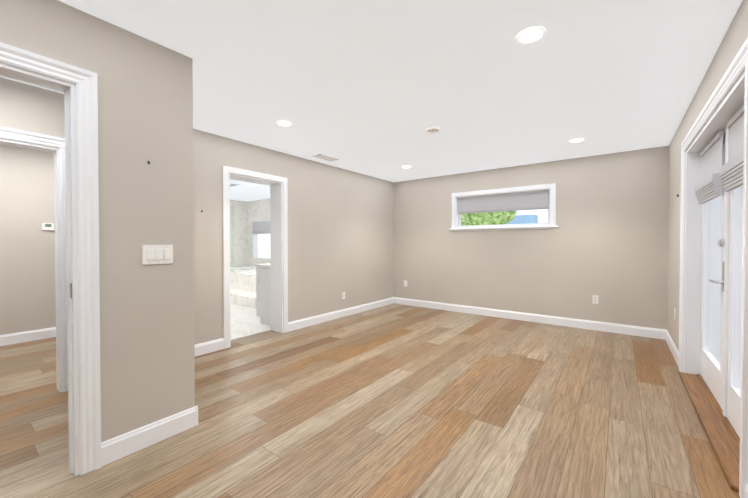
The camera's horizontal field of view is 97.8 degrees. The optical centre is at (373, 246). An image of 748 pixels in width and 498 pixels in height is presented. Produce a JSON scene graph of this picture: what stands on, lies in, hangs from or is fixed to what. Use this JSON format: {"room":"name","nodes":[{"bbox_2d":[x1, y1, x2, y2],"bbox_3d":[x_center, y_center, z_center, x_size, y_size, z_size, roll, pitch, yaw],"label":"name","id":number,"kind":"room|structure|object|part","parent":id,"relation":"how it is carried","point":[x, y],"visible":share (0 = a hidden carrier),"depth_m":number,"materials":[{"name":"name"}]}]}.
{"room":"empty bedroom","nodes":[
{"label":"empty bedroom","id":0,"kind":"room"},
{"bbox_2d":[0,144,55,334],"bbox_3d":[-4.786,-0.040,3.496,0.120,2.440,3.200,1,1,37],"label":"wall","id":1,"kind":"structure","parent":0,"point":[27,269],"depth_m":4.04,"materials":[{"name":"beige paint"}]},
{"bbox_2d":[0,327,55,345],"bbox_3d":[-4.732,1.117,3.469,0.015,0.125,3.200,1,1,37],"label":"baseboard","id":2,"kind":"structure","parent":1,"relation":"attached to","point":[14,338],"depth_m":4.04,"materials":[{"name":"white wood"}]},
{"bbox_2d":[42,223,53,229],"bbox_3d":[-4.178,-0.259,4.181,0.024,0.090,0.110,1,1,37],"label":"thermostat","id":3,"kind":"object","parent":1,"relation":"attached to","point":[47,226],"visible":0.96,"depth_m":4.17,"materials":[{"name":"white plastic"}]},
{"bbox_2d":[0,0,194,441],"bbox_3d":[-2.061,-0.012,1.130,0.120,2.440,2.700,1,1,37],"label":"wall","id":4,"kind":"structure","parent":0,"point":[145,116],"depth_m":1.92,"materials":[{"name":"beige paint"}]},
{"bbox_2d":[0,42,100,475],"bbox_3d":[-1.857,0.141,1.383,0.144,2.129,1.054,1,1,37],"label":"door frame","id":5,"kind":"structure","parent":4,"relation":"attached to","point":[84,81],"depth_m":1.72,"materials":[{"name":"white wood"}]},
{"bbox_2d":[70,283,71,298],"bbox_3d":[-1.594,0.231,1.716,0.035,0.080,0.004,1,1,37],"label":"strike plate","id":6,"kind":"object","parent":5,"relation":"attached to","point":[71,290],"visible":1,"depth_m":1.71,"materials":[{"name":"silver metal"}]},
{"bbox_2d":[101,406,197,466],"bbox_3d":[-1.340,1.135,1.988,0.015,0.125,0.515,1,1,37],"label":"baseboard","id":7,"kind":"structure","parent":4,"relation":"attached to","point":[123,445],"depth_m":1.95,"materials":[{"name":"white wood"}]},
{"bbox_2d":[142,245,172,264],"bbox_3d":[-1.323,0.048,2.000,0.013,0.117,0.165,1,1,37],"label":"switch plate","id":8,"kind":"object","parent":4,"relation":"attached to","point":[157,254],"visible":1,"depth_m":1.99,"materials":[{"name":"white plastic"}]},
{"bbox_2d":[0,77,393,344],"bbox_3d":[-1.864,-0.044,3.793,0.250,2.440,7.190,1,1,37],"label":"wall","id":9,"kind":"structure","parent":0,"point":[340,230],"depth_m":4.66,"materials":[{"name":"beige paint"}]},
{"bbox_2d":[0,126,67,391],"bbox_3d":[-2.844,0.156,2.366,0.144,2.074,0.996,1,1,37],"label":"door frame","id":10,"kind":"structure","parent":9,"relation":"attached to","point":[29,137],"depth_m":2.66,"materials":[{"name":"white wood"}]},
{"bbox_2d":[194,338,223,356],"bbox_3d":[-2.015,1.119,3.386,0.015,0.125,0.936,1,1,37],"label":"baseboard","id":11,"kind":"structure","parent":9,"relation":"attached to","point":[208,347],"depth_m":3.62,"materials":[{"name":"white wood"}]},
{"bbox_2d":[222,166,287,348],"bbox_3d":[-1.559,0.119,4.184,0.269,2.105,0.907,1,1,37],"label":"door frame","id":12,"kind":"structure","parent":9,"relation":"attached to","point":[226,170],"depth_m":4.42,"materials":[{"name":"white wood"}]},
{"bbox_2d":[288,297,393,331],"bbox_3d":[-0.392,1.092,5.541,0.015,0.125,2.647,1,1,37],"label":"baseboard","id":13,"kind":"structure","parent":9,"relation":"attached to","point":[307,322],"depth_m":5.24,"materials":[{"name":"white wood"}]},
{"bbox_2d":[230,200,246,266],"bbox_3d":[-4.861,-0.097,8.216,0.120,2.440,4.010,1,1,37],"label":"wall","id":14,"kind":"structure","parent":0,"point":[239,235],"depth_m":9.39,"materials":[{"name":"stone"}]},
{"bbox_2d":[230,303,270,339],"bbox_3d":[-2.958,1.165,6.710,4.990,0.051,4.110,1,1,37],"label":"floor","id":15,"kind":"structure","parent":0,"point":[244,321],"depth_m":4.94,"materials":[{"name":"white tile"}]},
{"bbox_2d":[230,266,255,307],"bbox_3d":[-2.972,0.827,7.846,3.345,0.600,1.915,1,1,37],"label":"deck","id":16,"kind":"object","parent":15,"relation":"on","point":[242,289],"depth_m":6.95,"materials":[{"name":"tile"}]},
{"bbox_2d":[230,208,233,272],"bbox_3d":[-3.643,-0.172,7.704,1.240,1.499,0.010,1,1,37],"label":"glass panel","id":17,"kind":"object","parent":16,"relation":"on","point":[231,241],"visible":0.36,"depth_m":7.38,"materials":[{"name":"clear glass"}]},
{"bbox_3d":[-2.728,0.555,7.631,1.700,0.050,0.830,1,1,37],"label":"bathtub rim","id":18,"kind":"part","parent":16,"relation":"part of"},
{"bbox_2d":[256,267,270,325],"bbox_3d":[-1.172,0.729,5.393,0.500,0.856,1.437,1,1,37],"label":"vanity cabinet","id":19,"kind":"object","parent":15,"relation":"on","point":[263,292],"depth_m":4.85,"materials":[{"name":"white wood"}]},
{"bbox_2d":[255,263,269,266],"bbox_3d":[-1.173,0.281,5.392,0.526,0.040,1.450,1,1,37],"label":"countertop","id":20,"kind":"structure","parent":19,"relation":"on","point":[256,265],"depth_m":4.91,"materials":[{"name":"white stone"}]},
{"bbox_2d":[247,198,269,265],"bbox_3d":[-1.746,-0.097,8.204,4.870,2.440,0.140,1,1,37],"label":"wall","id":21,"kind":"structure","parent":0,"point":[258,210],"depth_m":9.38,"materials":[{"name":"stone"}]},
{"bbox_2d":[252,220,269,259],"bbox_3d":[-3.046,-0.184,9.170,1.070,1.090,0.160,1,1,37],"label":"window","id":22,"kind":"structure","parent":21,"relation":"in","point":[254,247],"depth_m":9.42,"materials":[{"name":"white"}]},
{"bbox_2d":[252,221,269,233],"bbox_3d":[-3.106,-0.527,9.086,0.990,0.342,0.031,1,1,37],"label":"blinds","id":23,"kind":"object","parent":22,"relation":"attached to","point":[261,227],"visible":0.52,"depth_m":9.12,"materials":[{"name":"white fabric"}]},
{"bbox_2d":[0,303,739,497],"bbox_3d":[-1.005,1.208,3.236,6.490,0.050,7.310,1,1,37],"label":"floor","id":24,"kind":"structure","parent":0,"point":[393,400],"depth_m":2.24,"materials":[{"name":"brown wood"}]},
{"bbox_2d":[0,0,741,200],"bbox_3d":[-2.088,-1.316,3.946,9.670,0.100,7.430,1,1,37],"label":"ceiling","id":25,"kind":"structure","parent":0,"point":[375,88],"depth_m":2.35,"materials":[{"name":"white paint"}]},
{"bbox_2d":[276,120,291,125],"bbox_3d":[-0.914,-1.255,3.319,0.160,0.006,0.160,1,1,37],"label":"recessed light","id":26,"kind":"object","parent":25,"relation":"in","point":[283,123],"visible":1,"depth_m":3.31,"materials":[{"name":"white"}]},
{"bbox_2d":[313,154,337,160],"bbox_3d":[-0.695,-1.270,4.657,0.160,0.008,0.360,1,1,37],"label":"ceiling vent","id":27,"kind":"object","parent":25,"relation":"in","point":[324,157],"visible":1,"depth_m":4.64,"materials":[{"name":"white metal"}]},
{"bbox_2d":[426,126,439,132],"bbox_3d":[0.628,-1.246,3.472,0.150,0.029,0.150,1,1,37],"label":"smoke detector","id":28,"kind":"object","parent":25,"relation":"attached to","point":[431,129],"visible":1,"depth_m":3.44,"materials":[{"name":"white plastic"}]},
{"bbox_2d":[516,26,545,43],"bbox_3d":[0.919,-1.238,1.913,0.160,0.006,0.160,1,1,37],"label":"recessed light","id":29,"kind":"object","parent":25,"relation":"in","point":[530,35],"visible":1,"depth_m":1.91,"materials":[{"name":"white"}]},
{"bbox_2d":[569,138,584,142],"bbox_3d":[2.407,-1.262,3.872,0.160,0.006,0.160,1,1,37],"label":"recessed light","id":30,"kind":"object","parent":25,"relation":"in","point":[576,140],"visible":1,"depth_m":3.87,"materials":[{"name":"white"}]},
{"bbox_2d":[394,146,668,329],"bbox_3d":[2.110,-0.063,5.387,4.680,2.440,0.140,1,1,37],"label":"wall","id":31,"kind":"structure","parent":0,"point":[606,241],"depth_m":4.81,"materials":[{"name":"beige paint"}]},
{"bbox_2d":[449,183,557,230],"bbox_3d":[2.077,-0.608,5.378,1.700,0.680,0.185,1,1,37],"label":"window","id":32,"kind":"structure","parent":31,"relation":"in","point":[552,186],"depth_m":5.27,"materials":[{"name":"white wood"}]},
{"bbox_2d":[458,190,548,213],"bbox_3d":[2.067,-0.720,5.363,1.442,0.284,0.029,1,1,37],"label":"window blind","id":33,"kind":"object","parent":32,"relation":"attached to","point":[534,200],"visible":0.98,"depth_m":5.31,"materials":[{"name":"grey fabric"}]},
{"bbox_3d":[2.110,-0.599,5.422,1.470,0.530,0.035,1,1,37],"label":"window sash","id":34,"kind":"part","parent":32,"relation":"part of","materials":[{"name":"white plastic"}]},
{"bbox_2d":[394,297,665,339],"bbox_3d":[2.044,1.095,5.355,4.130,0.125,0.015,1,1,37],"label":"baseboard","id":35,"kind":"structure","parent":31,"relation":"attached to","point":[611,327],"depth_m":4.93,"materials":[{"name":"white wood"}]},
{"bbox_2d":[592,295,597,303],"bbox_3d":[3.096,0.737,4.561,0.070,0.117,0.010,1,1,37],"label":"electrical outlet","id":36,"kind":"object","parent":31,"relation":"attached to","point":[594,299],"visible":1,"depth_m":4.56,"materials":[{"name":"white plastic"}]},
{"bbox_2d":[667,0,747,350],"bbox_3d":[1.618,-0.011,1.095,0.300,2.440,7.310,1,1,37],"label":"wall","id":37,"kind":"structure","parent":0,"point":[734,39],"depth_m":3.30,"materials":[{"name":"beige paint"}]},
{"bbox_2d":[665,330,678,366],"bbox_3d":[3.313,1.116,3.620,0.015,0.125,1.258,1,1,37],"label":"baseboard","id":38,"kind":"structure","parent":37,"relation":"attached to","point":[672,347],"depth_m":3.56,"materials":[{"name":"white wood"}]},
{"bbox_2d":[679,372,739,490],"bbox_3d":[2.438,1.178,2.226,0.335,0.034,1.780,1,1,37],"label":"french door threshold sill","id":39,"kind":"structure","parent":37,"relation":"attached to","point":[722,436],"depth_m":2.12,"materials":[{"name":"brown wood"}]},
{"bbox_2d":[695,131,723,203],"bbox_3d":[2.655,-0.595,2.598,0.054,0.451,0.692,1,1,37],"label":"blinds","id":40,"kind":"object","parent":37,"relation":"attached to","point":[708,187],"visible":0.92,"depth_m":2.50,"materials":[{"name":"white fabric"}]},
{"bbox_2d":[700,127,725,409],"bbox_3d":[2.678,0.154,2.590,0.103,2.000,0.882,1,1,37],"label":"door leaf","id":41,"kind":"structure","parent":37,"relation":"in","point":[711,369],"depth_m":2.77,"materials":[{"name":"white wood"}]},
{"bbox_3d":[2.458,0.129,2.335,0.058,0.370,0.155,1,1,37],"label":"french door handle","id":42,"kind":"part","parent":41,"relation":"part of","materials":[{"name":"silver metal"}]},
{"bbox_2d":[679,37,747,497],"bbox_3d":[2.442,0.114,2.210,0.324,2.162,2.025,1,1,37],"label":"door frame","id":43,"kind":"structure","parent":37,"relation":"attached to","point":[729,107],"depth_m":2.88,"materials":[{"name":"white wood"}]},
{"bbox_2d":[719,105,743,191],"bbox_3d":[2.120,-0.587,1.887,0.054,0.451,0.692,1,1,37],"label":"blinds","id":44,"kind":"object","parent":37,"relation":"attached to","point":[731,174],"visible":0.88,"depth_m":1.99,"materials":[{"name":"white fabric"}]},
{"bbox_2d":[723,125,742,437],"bbox_3d":[2.163,0.163,1.869,0.059,2.000,0.890,1,1,37],"label":"door leaf","id":45,"kind":"structure","parent":37,"relation":"in","point":[732,300],"depth_m":2.13,"materials":[{"name":"white wood"}]},
{"bbox_2d":[745,482,747,497],"bbox_3d":[0.541,1.160,-0.059,0.015,0.125,3.908,1,1,37],"label":"baseboard","id":46,"kind":"structure","parent":37,"relation":"attached to","point":[746,490],"depth_m":1.49,"materials":[{"name":"white"}]},
{"label":"outside","id":47,"kind":"structure","parent":0,"visible":0},
{"bbox_2d":[258,234,269,257],"bbox_3d":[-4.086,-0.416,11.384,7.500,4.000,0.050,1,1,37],"label":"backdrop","id":48,"kind":"structure","parent":47,"point":[266,243],"depth_m":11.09,"materials":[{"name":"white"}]},
{"bbox_2d":[461,211,516,225],"bbox_3d":[2.583,-0.969,8.941,2.816,3.069,1.556,1,1,37],"label":"foliage","id":49,"kind":"object","parent":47,"point":[468,219],"depth_m":8.45,"materials":[{"name":"green plant"}]},
{"bbox_2d":[506,214,537,223],"bbox_3d":[3.984,0.620,9.230,1.100,2.980,0.400,1,1,37],"label":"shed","id":50,"kind":"object","parent":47,"point":[523,218],"depth_m":8.89,"materials":[{"name":"blue"}]},
{"bbox_2d":[516,209,547,222],"bbox_3d":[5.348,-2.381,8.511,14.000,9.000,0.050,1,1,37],"label":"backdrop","id":51,"kind":"structure","parent":47,"point":[542,215],"depth_m":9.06,"materials":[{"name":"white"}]}
]}

